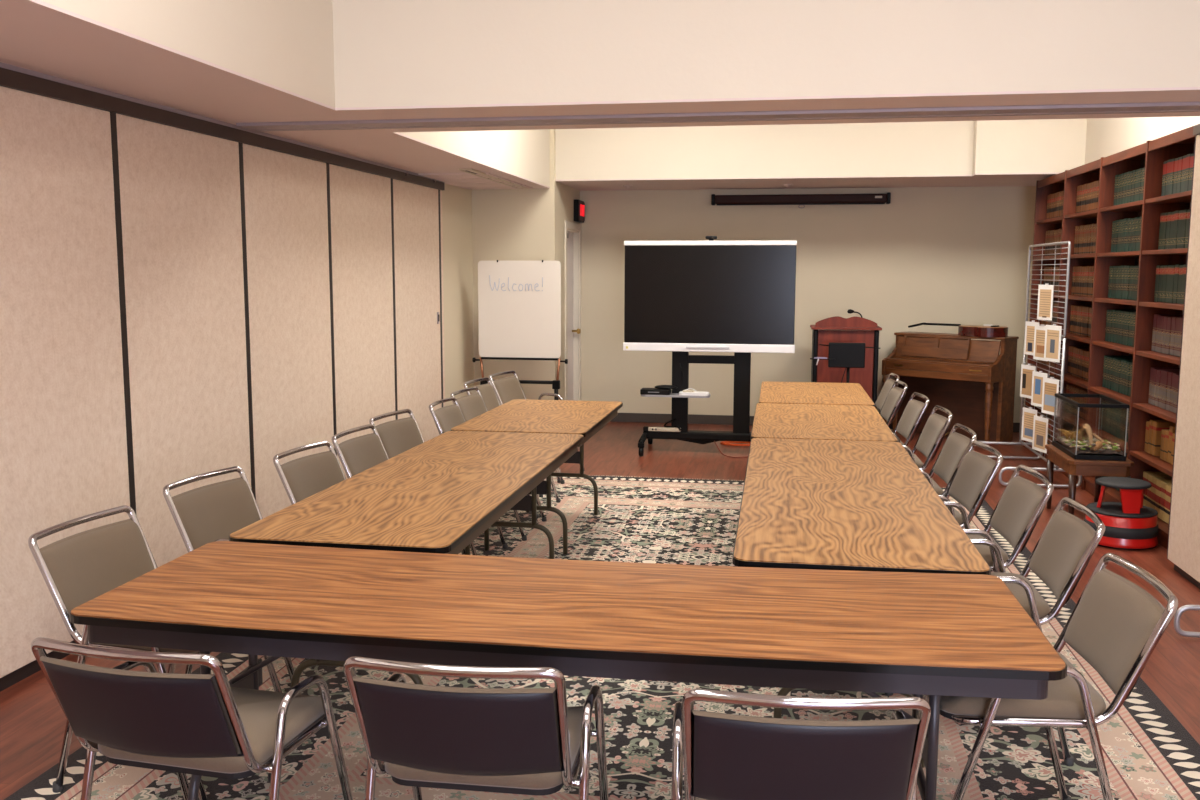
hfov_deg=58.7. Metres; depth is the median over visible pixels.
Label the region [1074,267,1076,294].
book
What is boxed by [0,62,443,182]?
trim
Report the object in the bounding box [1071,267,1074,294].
book
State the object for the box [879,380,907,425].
armchair
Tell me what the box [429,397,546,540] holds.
armchair
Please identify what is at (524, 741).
armchair
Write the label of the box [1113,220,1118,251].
book
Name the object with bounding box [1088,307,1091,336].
book
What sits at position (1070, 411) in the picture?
book
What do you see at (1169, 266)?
book
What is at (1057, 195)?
book
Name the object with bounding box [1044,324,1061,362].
printed sheet
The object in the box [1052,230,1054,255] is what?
book
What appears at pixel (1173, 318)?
book
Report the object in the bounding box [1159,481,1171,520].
book
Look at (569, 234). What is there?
door
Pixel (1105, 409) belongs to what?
book
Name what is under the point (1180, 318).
book
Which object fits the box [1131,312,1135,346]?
book
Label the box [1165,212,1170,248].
book
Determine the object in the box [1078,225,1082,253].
book
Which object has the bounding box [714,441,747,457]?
cord
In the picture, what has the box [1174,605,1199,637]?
armchair
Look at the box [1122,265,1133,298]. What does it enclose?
book
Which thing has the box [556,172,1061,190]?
ceiling
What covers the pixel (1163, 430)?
book
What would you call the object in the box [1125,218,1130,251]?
book
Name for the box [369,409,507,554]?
armchair
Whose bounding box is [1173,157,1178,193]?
book
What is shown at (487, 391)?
armchair
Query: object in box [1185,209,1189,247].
book
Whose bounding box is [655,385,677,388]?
speakerphone
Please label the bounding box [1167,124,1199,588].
partition wall
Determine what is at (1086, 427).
driftwood
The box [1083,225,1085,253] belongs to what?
book
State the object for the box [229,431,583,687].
folding table
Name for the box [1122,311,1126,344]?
book
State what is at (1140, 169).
book
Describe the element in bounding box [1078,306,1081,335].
book
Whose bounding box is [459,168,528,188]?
ceiling vent
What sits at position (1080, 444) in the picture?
pebbles
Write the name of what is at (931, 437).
armchair
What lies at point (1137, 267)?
book
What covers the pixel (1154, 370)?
book
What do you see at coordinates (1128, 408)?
book
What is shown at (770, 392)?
folding table
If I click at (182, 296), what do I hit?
wall
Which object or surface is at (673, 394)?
shelf
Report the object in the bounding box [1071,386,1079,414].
book
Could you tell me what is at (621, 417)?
baseboard
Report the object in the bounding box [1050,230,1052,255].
book
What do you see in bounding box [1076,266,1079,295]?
book
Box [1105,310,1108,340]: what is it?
book
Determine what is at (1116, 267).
book
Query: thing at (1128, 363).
book
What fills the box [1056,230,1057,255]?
book
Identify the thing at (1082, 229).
book
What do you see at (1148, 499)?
book
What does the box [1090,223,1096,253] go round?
book
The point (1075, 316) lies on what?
book
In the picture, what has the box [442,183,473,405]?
wall
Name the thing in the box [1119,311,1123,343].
book
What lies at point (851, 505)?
folding table
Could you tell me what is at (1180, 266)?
book
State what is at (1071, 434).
plant
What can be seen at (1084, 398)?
book
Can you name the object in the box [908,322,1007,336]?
acoustic guitar
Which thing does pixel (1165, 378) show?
book
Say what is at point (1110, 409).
book
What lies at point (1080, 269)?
book
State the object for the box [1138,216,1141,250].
book
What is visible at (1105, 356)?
book
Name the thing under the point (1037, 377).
printed sheet
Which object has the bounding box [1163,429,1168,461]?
book
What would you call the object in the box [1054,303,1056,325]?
book
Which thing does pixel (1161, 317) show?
book
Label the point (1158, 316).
book
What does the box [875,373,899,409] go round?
armchair
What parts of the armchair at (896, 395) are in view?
backrest, panel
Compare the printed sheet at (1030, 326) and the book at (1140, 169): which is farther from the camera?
the printed sheet at (1030, 326)
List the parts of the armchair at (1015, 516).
leg frame, leg frame, seat, backrest, frame, panel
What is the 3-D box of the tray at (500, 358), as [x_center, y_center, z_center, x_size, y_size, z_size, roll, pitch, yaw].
[-0.736,-0.380,9.784,0.720,0.020,0.050,1,7,10]
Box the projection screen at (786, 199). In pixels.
[711,192,890,207]
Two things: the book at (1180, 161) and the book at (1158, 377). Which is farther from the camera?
the book at (1158, 377)
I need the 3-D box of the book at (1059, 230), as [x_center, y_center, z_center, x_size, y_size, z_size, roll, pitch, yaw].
[4.034,-1.357,9.189,0.165,0.234,0.064,1,7,10]
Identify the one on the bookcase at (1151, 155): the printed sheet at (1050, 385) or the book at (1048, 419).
the book at (1048, 419)
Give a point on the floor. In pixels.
(33, 721)
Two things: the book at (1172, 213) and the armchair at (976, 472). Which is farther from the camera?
the book at (1172, 213)
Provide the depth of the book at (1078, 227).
8.60 m
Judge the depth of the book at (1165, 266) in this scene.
6.62 m
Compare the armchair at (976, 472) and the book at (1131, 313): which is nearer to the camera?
the armchair at (976, 472)
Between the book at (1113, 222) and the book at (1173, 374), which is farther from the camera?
the book at (1113, 222)
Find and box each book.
[1045,231,1047,255]
[1046,195,1048,218]
[1046,230,1050,255]
[1047,419,1049,443]
[1048,194,1050,218]
[1048,230,1051,255]
[1050,194,1052,217]
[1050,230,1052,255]
[1050,267,1052,284]
[1052,193,1054,217]
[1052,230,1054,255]
[1052,303,1054,324]
[1054,193,1056,217]
[1054,230,1056,255]
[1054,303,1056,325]
[1055,192,1058,216]
[1055,267,1058,293]
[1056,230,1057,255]
[1057,191,1060,216]
[1057,228,1061,255]
[1057,267,1059,293]
[1060,191,1061,215]
[1061,191,1063,215]
[1065,384,1074,411]
[1067,346,1089,373]
[1067,385,1070,412]
[1069,305,1072,333]
[1069,346,1076,374]
[1069,385,1077,413]
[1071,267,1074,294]
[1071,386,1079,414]
[1072,305,1091,333]
[1072,347,1089,375]
[1074,226,1077,254]
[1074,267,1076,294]
[1074,305,1090,333]
[1074,348,1089,376]
[1074,387,1082,415]
[1076,186,1078,212]
[1076,226,1079,253]
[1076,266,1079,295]
[1076,306,1079,334]
[1076,348,1082,377]
[1076,388,1084,416]
[1078,185,1081,212]
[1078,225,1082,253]
[1078,266,1084,295]
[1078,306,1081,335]
[1078,349,1088,377]
[1079,389,1086,417]
[1080,185,1083,211]
[1080,225,1083,253]
[1080,267,1083,295]
[1080,350,1083,379]
[1080,390,1086,418]
[1081,306,1091,335]
[1082,350,1088,379]
[1082,391,1086,420]
[1083,184,1086,211]
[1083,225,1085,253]
[1083,266,1086,295]
[1083,307,1085,335]
[1085,183,1088,210]
[1085,224,1088,253]
[1085,266,1088,295]
[1085,307,1088,336]
[1085,351,1088,380]
[1087,183,1090,210]
[1087,224,1090,253]
[1087,266,1090,295]
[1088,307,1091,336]
[1089,266,1093,296]
[1090,182,1093,209]
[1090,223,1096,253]
[1092,181,1095,209]
[1092,224,1095,253]
[1094,181,1098,209]
[1100,399,1104,429]
[1102,355,1129,387]
[1103,400,1106,430]
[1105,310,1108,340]
[1105,356,1120,388]
[1106,401,1108,431]
[1108,266,1112,297]
[1108,310,1112,341]
[1108,357,1132,389]
[1108,402,1111,433]
[1110,403,1114,434]
[1111,221,1114,251]
[1111,266,1114,297]
[1111,310,1115,342]
[1111,357,1132,390]
[1113,174,1119,205]
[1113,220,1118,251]
[1113,266,1117,298]
[1113,359,1132,390]
[1113,408,1117,436]
[1114,310,1117,342]
[1116,174,1120,204]
[1116,266,1120,298]
[1116,310,1135,343]
[1116,359,1123,392]
[1117,219,1121,251]
[1117,408,1120,437]
[1119,173,1123,204]
[1119,219,1123,251]
[1119,265,1123,298]
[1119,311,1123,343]
[1119,360,1123,393]
[1120,406,1129,438]
[1122,172,1126,203]
[1122,218,1127,251]
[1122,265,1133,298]
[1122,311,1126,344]
[1122,360,1132,394]
[1122,407,1129,440]
[1125,171,1129,202]
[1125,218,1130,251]
[1125,266,1129,299]
[1125,311,1135,345]
[1125,362,1130,395]
[1126,408,1129,441]
[1128,171,1132,202]
[1128,266,1132,299]
[1128,312,1132,345]
[1128,362,1132,396]
[1129,218,1133,250]
[1131,170,1135,201]
[1131,265,1138,299]
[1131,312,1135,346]
[1132,217,1137,250]
[1134,169,1138,201]
[1134,266,1138,299]
[1135,217,1139,250]
[1137,168,1141,200]
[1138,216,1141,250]
[1140,167,1144,199]
[1143,471,1166,505]
[1144,421,1149,451]
[1146,474,1170,506]
[1148,367,1179,403]
[1148,419,1167,453]
[1150,477,1171,508]
[1151,314,1180,351]
[1151,369,1178,405]
[1151,421,1175,455]
[1154,265,1160,301]
[1155,315,1182,351]
[1155,370,1160,406]
[1155,479,1171,517]
[1158,213,1162,249]
[1158,265,1163,301]
[1158,316,1163,352]
[1159,370,1178,407]
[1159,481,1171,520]
[1160,429,1165,459]
[1161,161,1166,195]
[1161,212,1167,249]
[1161,371,1178,409]
[1162,265,1167,302]
[1162,316,1182,353]
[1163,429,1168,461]
[1164,485,1171,523]
[1165,159,1170,194]
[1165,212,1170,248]
[1165,265,1170,302]
[1165,317,1171,354]
[1166,372,1178,410]
[1167,426,1175,463]
[1168,158,1175,194]
[1169,212,1174,248]
[1169,265,1174,302]
[1170,317,1176,355]
[1170,373,1178,411]
[1171,433,1174,464]
[1172,210,1179,248]
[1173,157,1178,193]
[1173,264,1183,303]
[1173,375,1178,412]
[1174,317,1179,355]
[1176,156,1182,192]
[1177,210,1182,248]
[1177,265,1182,303]
[1177,317,1182,356]
[1180,209,1187,247]
[1180,264,1186,303]
[1181,155,1185,191]
[1184,153,1192,191]
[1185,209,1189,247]
[1188,153,1193,190]
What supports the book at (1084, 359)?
on the bookcase at (1151, 155)
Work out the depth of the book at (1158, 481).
6.64 m
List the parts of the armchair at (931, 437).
leg frame, seat, backrest, frame, panel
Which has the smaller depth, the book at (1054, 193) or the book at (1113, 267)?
the book at (1113, 267)
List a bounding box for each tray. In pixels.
[481,357,557,359]
[686,346,729,348]
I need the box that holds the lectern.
[810,316,881,409]
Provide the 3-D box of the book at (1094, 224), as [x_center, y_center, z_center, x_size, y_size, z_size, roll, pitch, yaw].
[3.859,-1.229,8.146,0.165,0.230,0.064,1,7,10]
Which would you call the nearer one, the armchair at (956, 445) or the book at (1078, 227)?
the armchair at (956, 445)
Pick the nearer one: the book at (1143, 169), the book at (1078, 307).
the book at (1143, 169)
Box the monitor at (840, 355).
[828,342,865,367]
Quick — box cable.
[664,418,680,430]
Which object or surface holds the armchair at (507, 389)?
on the area rug
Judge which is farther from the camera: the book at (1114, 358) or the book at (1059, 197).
the book at (1059, 197)
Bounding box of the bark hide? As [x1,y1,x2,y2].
[1093,441,1108,450]
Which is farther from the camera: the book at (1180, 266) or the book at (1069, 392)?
the book at (1069, 392)
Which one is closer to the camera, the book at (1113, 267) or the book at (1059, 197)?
the book at (1113, 267)
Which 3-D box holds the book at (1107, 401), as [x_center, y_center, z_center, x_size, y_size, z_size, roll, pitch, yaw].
[3.753,0.120,7.709,0.165,0.230,0.064,1,7,10]
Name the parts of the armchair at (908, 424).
backrest, panel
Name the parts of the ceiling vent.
blade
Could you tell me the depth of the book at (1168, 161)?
6.62 m
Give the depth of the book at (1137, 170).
7.21 m
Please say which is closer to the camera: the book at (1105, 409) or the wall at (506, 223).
the book at (1105, 409)
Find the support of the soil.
in the tank
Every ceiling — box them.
[41,0,1199,186]
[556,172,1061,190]
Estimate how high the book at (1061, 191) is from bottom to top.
0.230 m
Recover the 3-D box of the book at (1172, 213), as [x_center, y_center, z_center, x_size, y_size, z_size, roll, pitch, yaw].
[3.576,-1.032,6.511,0.165,0.230,0.064,1,7,10]
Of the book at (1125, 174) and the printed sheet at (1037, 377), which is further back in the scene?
the printed sheet at (1037, 377)
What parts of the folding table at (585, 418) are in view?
cross plate, leg, cross plate, leg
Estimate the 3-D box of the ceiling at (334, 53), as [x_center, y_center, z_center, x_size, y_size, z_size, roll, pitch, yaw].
[0.835,-1.955,4.030,4.830,1.353,11.670,1,7,10]
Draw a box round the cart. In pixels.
[638,351,750,455]
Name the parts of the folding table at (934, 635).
leg, cross plate, leg, leg, cross plate, leg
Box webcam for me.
[705,236,716,240]
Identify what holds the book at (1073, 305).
on the bookcase at (1151, 155)
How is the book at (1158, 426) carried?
on the bookcase at (1151, 155)
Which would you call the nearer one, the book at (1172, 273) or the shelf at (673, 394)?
the book at (1172, 273)
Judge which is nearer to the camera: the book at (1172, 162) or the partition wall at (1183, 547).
the partition wall at (1183, 547)
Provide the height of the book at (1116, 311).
0.233 m
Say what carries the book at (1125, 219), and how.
on the bookcase at (1151, 155)
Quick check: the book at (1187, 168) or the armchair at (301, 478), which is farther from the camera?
the book at (1187, 168)
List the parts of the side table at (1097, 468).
leg, leg, leg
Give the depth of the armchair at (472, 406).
7.32 m
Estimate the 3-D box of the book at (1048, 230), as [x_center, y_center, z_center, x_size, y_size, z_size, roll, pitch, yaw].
[4.104,-1.404,9.576,0.165,0.234,0.064,1,7,10]
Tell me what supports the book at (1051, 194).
on the bookcase at (1151, 155)
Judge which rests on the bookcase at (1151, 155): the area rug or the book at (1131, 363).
the book at (1131, 363)
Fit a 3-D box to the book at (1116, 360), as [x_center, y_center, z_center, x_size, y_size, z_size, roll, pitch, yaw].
[3.730,-0.174,7.543,0.165,0.230,0.064,1,7,10]
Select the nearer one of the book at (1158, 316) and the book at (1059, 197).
the book at (1158, 316)
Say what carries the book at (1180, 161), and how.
on the bookcase at (1151, 155)
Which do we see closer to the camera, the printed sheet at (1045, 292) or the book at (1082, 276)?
the printed sheet at (1045, 292)
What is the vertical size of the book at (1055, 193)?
0.230 m
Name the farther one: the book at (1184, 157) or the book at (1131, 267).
the book at (1131, 267)
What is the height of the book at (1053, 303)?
0.232 m
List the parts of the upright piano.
leg, panel, desk frame, key lid, lid rail, panel, panel, lid, leg, panel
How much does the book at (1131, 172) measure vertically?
0.230 m
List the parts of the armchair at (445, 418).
frame, backrest, leg frame, leg frame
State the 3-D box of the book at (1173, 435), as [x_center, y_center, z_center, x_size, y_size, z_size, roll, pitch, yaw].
[3.524,0.298,6.398,0.165,0.190,0.064,1,7,10]
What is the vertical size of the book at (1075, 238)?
0.234 m
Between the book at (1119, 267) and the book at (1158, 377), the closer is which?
the book at (1158, 377)
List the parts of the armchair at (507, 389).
frame, backrest, leg frame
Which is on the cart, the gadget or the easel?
the gadget
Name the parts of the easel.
leg, leg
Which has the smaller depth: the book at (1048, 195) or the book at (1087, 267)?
the book at (1087, 267)
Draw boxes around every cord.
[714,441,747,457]
[720,441,749,445]
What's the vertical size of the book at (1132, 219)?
0.229 m
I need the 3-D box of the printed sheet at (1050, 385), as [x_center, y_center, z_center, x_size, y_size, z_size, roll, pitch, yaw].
[3.389,-0.032,8.026,0.014,0.281,0.210,-1,7,-9]
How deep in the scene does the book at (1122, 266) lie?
7.47 m
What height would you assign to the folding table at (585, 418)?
0.729 m
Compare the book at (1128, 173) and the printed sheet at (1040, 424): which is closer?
the book at (1128, 173)
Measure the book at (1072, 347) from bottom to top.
0.234 m
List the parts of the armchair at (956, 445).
leg frame, seat, backrest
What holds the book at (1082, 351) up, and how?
on the bookcase at (1151, 155)
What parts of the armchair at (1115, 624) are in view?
leg frame, seat, leg frame, frame, backrest, panel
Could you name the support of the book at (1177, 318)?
on the bookcase at (1151, 155)
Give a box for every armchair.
[28,505,281,799]
[31,637,352,799]
[163,466,300,693]
[273,441,345,504]
[332,424,476,554]
[343,656,608,799]
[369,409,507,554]
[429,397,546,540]
[450,387,559,518]
[464,377,564,496]
[489,370,584,482]
[671,689,930,799]
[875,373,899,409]
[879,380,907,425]
[885,497,1104,765]
[890,392,929,445]
[893,405,952,470]
[910,423,976,495]
[923,553,1177,799]
[939,441,1002,528]
[944,465,1053,571]
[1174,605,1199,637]
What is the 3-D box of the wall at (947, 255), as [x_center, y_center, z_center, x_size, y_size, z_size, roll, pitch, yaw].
[2.096,-1.047,11.090,4.905,2.655,0.120,1,7,10]
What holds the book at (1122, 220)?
on the bookcase at (1151, 155)
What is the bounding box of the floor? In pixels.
[0,422,1199,799]
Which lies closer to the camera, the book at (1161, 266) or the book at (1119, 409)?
the book at (1161, 266)
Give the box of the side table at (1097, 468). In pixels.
[1045,444,1133,514]
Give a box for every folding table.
[69,541,1066,799]
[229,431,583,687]
[450,399,622,553]
[732,438,990,767]
[751,403,897,441]
[759,381,874,406]
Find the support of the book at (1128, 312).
on the bookcase at (1151, 155)
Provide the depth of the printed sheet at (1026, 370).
8.78 m
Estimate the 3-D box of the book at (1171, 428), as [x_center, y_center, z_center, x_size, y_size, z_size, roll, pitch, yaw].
[3.538,0.273,6.460,0.165,0.226,0.064,1,7,10]
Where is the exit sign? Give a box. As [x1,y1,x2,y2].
[574,199,584,222]
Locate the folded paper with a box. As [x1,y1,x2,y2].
[814,357,826,364]
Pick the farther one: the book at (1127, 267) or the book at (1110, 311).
the book at (1110, 311)
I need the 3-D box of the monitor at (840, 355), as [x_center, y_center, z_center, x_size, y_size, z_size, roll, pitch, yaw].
[2.270,-0.412,9.826,0.330,0.230,0.035,1,7,10]
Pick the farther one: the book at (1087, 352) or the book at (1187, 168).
the book at (1087, 352)
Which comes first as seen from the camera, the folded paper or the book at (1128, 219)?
the book at (1128, 219)
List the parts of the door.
knob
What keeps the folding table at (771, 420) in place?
on the area rug
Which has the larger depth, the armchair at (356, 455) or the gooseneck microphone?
the gooseneck microphone
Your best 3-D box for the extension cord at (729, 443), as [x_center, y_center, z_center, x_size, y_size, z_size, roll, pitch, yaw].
[1.308,0.406,9.991,0.370,0.026,0.210,1,7,10]
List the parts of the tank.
frame, frame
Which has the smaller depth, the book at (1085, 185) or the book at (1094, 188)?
the book at (1094, 188)
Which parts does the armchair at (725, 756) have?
leg frame, panel, backrest, leg frame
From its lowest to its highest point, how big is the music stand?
0.961 m
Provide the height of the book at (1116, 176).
0.234 m
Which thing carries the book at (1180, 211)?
on the bookcase at (1151, 155)
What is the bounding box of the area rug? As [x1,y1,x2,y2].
[4,475,1199,799]
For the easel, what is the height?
1.702 m
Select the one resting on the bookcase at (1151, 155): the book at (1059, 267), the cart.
the book at (1059, 267)
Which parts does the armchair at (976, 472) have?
leg frame, seat, backrest, panel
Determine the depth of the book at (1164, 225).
6.64 m
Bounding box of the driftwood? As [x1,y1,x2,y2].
[1078,424,1103,450]
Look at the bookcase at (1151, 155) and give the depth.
7.64 m
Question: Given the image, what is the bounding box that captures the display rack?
[973,241,1081,487]
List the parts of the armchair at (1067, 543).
leg frame, leg frame, seat, frame, backrest, panel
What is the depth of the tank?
6.73 m
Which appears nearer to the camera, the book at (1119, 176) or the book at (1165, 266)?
the book at (1165, 266)
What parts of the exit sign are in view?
plate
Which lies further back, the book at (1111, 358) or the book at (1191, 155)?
the book at (1111, 358)
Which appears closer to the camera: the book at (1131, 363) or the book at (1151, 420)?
the book at (1151, 420)
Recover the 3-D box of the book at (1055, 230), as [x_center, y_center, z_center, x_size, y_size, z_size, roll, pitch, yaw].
[4.060,-1.370,9.318,0.165,0.230,0.064,1,7,10]
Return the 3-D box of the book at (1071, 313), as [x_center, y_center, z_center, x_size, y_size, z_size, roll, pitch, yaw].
[3.943,-0.659,8.739,0.165,0.230,0.064,1,7,10]
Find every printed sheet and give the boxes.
[1020,364,1035,398]
[1021,407,1036,441]
[1024,320,1039,354]
[1031,371,1047,406]
[1032,415,1047,452]
[1033,324,1045,360]
[1037,283,1053,320]
[1041,377,1058,415]
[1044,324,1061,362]
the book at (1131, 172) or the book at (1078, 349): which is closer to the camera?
the book at (1131, 172)
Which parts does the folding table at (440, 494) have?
cross plate, leg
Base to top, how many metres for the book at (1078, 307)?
0.232 m
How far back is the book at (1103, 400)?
7.84 m
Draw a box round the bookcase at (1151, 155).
[1023,124,1197,548]
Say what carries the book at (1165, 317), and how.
on the bookcase at (1151, 155)
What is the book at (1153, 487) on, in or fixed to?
on the bookcase at (1151, 155)
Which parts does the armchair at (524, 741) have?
leg frame, backrest, panel, seat, leg frame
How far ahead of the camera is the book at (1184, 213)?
6.32 m
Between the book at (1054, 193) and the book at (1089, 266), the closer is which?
the book at (1089, 266)
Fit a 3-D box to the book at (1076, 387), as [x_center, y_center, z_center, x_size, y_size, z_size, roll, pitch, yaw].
[3.900,0.017,8.558,0.165,0.230,0.064,1,7,10]
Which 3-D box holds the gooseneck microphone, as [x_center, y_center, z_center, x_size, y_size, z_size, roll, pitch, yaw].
[2.490,-0.799,10.379,0.192,0.168,0.059,-2,7,-16]
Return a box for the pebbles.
[1060,436,1120,451]
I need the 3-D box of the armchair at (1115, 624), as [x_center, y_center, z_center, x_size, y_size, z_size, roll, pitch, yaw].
[1.171,0.859,2.957,0.641,0.800,0.536,1,7,6]
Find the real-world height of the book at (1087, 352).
0.229 m
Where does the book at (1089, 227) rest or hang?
on the bookcase at (1151, 155)
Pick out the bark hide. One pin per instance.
(1099, 444)
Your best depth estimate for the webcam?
9.26 m
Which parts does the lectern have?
post, panel, panel, post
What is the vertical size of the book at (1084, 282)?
0.232 m
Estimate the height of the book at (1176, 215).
0.234 m
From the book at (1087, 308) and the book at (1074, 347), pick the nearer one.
the book at (1087, 308)
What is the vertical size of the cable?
0.104 m
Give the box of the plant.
[1058,429,1079,440]
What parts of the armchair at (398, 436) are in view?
frame, backrest, leg frame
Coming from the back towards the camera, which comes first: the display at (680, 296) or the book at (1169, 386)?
the display at (680, 296)
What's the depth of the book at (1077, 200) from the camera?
8.63 m
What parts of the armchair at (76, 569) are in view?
backrest, frame, leg frame, seat, leg frame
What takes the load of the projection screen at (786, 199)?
attached to the wall at (947, 255)
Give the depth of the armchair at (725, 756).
2.08 m
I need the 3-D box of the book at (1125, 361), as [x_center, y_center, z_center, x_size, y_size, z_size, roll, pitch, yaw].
[3.696,-0.153,7.349,0.165,0.234,0.064,1,7,10]
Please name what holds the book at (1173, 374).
on the bookcase at (1151, 155)
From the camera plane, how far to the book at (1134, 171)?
7.26 m
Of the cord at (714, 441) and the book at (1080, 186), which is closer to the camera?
the book at (1080, 186)
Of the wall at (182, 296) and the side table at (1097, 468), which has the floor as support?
the side table at (1097, 468)
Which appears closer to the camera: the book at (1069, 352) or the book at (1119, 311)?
the book at (1119, 311)
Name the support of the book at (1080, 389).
on the bookcase at (1151, 155)
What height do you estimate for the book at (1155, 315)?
0.234 m
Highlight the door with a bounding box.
[567,232,580,399]
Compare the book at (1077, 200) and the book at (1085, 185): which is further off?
the book at (1077, 200)
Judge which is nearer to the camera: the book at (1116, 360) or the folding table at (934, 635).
the folding table at (934, 635)
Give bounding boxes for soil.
[1056,438,1122,455]
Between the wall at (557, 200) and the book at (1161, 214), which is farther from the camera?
the wall at (557, 200)
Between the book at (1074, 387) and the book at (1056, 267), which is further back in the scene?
the book at (1056, 267)
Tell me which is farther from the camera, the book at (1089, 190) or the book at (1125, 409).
the book at (1089, 190)
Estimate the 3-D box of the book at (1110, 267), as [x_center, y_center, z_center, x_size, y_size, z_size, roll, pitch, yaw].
[3.776,-0.852,7.723,0.165,0.231,0.064,1,7,10]
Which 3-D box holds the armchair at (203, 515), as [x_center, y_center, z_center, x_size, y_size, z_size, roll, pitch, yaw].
[-1.296,0.705,4.182,0.641,0.800,0.536,2,7,18]
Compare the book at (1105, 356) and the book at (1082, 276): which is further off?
the book at (1082, 276)
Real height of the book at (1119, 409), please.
0.230 m
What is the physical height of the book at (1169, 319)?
0.230 m
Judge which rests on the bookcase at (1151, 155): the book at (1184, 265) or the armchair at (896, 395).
the book at (1184, 265)
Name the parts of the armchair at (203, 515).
frame, backrest, leg frame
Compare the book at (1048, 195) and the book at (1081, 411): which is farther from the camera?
the book at (1048, 195)
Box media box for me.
[640,388,670,394]
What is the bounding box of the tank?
[1052,393,1128,460]
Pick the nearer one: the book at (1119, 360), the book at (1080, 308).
the book at (1119, 360)
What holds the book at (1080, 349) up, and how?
on the bookcase at (1151, 155)
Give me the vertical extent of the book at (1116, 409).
0.233 m
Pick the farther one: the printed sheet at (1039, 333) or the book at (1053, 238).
the book at (1053, 238)
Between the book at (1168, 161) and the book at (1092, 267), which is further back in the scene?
the book at (1092, 267)
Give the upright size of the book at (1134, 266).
0.233 m
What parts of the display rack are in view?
post, panel frame, panel frame, post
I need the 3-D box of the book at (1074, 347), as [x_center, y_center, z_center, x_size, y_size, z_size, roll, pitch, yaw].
[3.923,-0.308,8.650,0.165,0.232,0.064,1,7,10]
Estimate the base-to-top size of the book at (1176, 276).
0.235 m
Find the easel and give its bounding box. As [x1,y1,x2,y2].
[472,260,567,399]
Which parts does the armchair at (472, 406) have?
frame, backrest, leg frame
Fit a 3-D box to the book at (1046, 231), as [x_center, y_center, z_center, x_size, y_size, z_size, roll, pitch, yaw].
[4.114,-1.411,9.641,0.165,0.233,0.064,1,7,10]
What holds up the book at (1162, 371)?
on the bookcase at (1151, 155)
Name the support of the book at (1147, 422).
on the bookcase at (1151, 155)
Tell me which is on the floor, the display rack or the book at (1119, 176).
the display rack
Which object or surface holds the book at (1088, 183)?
on the bookcase at (1151, 155)
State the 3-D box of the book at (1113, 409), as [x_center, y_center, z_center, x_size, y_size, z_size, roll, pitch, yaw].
[3.727,0.134,7.580,0.165,0.233,0.064,1,7,10]
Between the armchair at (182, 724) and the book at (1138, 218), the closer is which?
the armchair at (182, 724)
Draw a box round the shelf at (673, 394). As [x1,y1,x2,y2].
[641,392,710,397]
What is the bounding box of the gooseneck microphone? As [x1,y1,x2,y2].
[847,309,861,316]
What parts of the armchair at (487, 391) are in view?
frame, backrest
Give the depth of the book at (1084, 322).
8.36 m
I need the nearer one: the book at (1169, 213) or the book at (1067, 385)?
the book at (1169, 213)
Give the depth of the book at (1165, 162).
6.67 m
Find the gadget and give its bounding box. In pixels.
[679,388,708,395]
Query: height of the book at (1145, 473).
0.233 m
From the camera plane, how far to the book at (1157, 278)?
6.75 m
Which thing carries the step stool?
on the floor
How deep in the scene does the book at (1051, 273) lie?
9.42 m
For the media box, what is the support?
on the cart
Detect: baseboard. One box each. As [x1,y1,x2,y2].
[0,640,75,691]
[610,413,1019,431]
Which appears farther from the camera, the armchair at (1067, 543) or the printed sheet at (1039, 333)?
the printed sheet at (1039, 333)
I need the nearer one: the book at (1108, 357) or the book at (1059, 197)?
the book at (1108, 357)
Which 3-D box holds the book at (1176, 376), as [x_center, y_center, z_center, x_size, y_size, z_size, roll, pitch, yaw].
[3.525,-0.033,6.371,0.165,0.230,0.064,1,7,10]
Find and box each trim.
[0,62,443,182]
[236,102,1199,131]
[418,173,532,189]
[565,221,580,400]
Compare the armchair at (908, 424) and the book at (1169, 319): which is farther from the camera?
the armchair at (908, 424)
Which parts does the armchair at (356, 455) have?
frame, backrest, leg frame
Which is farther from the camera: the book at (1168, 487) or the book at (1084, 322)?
the book at (1084, 322)
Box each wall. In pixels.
[0,67,444,677]
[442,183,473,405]
[472,188,542,399]
[542,129,579,399]
[580,186,1035,422]
[1085,116,1199,163]
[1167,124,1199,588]
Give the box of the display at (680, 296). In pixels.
[623,240,796,352]
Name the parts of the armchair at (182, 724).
leg frame, backrest, panel, seat, leg frame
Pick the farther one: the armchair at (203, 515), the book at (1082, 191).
the book at (1082, 191)
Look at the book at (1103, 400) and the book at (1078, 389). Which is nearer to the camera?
the book at (1103, 400)
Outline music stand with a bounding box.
[810,342,879,382]
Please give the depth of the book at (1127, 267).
7.34 m
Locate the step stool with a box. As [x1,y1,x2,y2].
[1084,477,1158,549]
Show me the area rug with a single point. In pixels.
(1148, 754)
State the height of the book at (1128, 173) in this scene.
0.234 m
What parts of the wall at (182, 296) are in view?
panel, panel, panel, panel, panel, edge panel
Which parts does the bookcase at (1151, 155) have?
shelf, shelf, shelf, cornice, shelf, shelf, shelf, shelf, shelf, shelf, cornice, shelf, shelf, shelf, shelf, shelf, shelf, shelf, cornice, shelf, shelf, shelf, shelf, shelf, shelf, shelf, cornice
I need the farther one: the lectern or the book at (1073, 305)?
the lectern
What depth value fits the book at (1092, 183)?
8.25 m
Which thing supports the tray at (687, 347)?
on the display at (680, 296)
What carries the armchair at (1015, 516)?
on the area rug
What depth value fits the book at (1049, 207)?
9.54 m
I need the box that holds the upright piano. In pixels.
[882,332,1018,444]
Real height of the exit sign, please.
0.220 m
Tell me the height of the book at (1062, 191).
0.231 m
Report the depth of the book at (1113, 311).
7.63 m

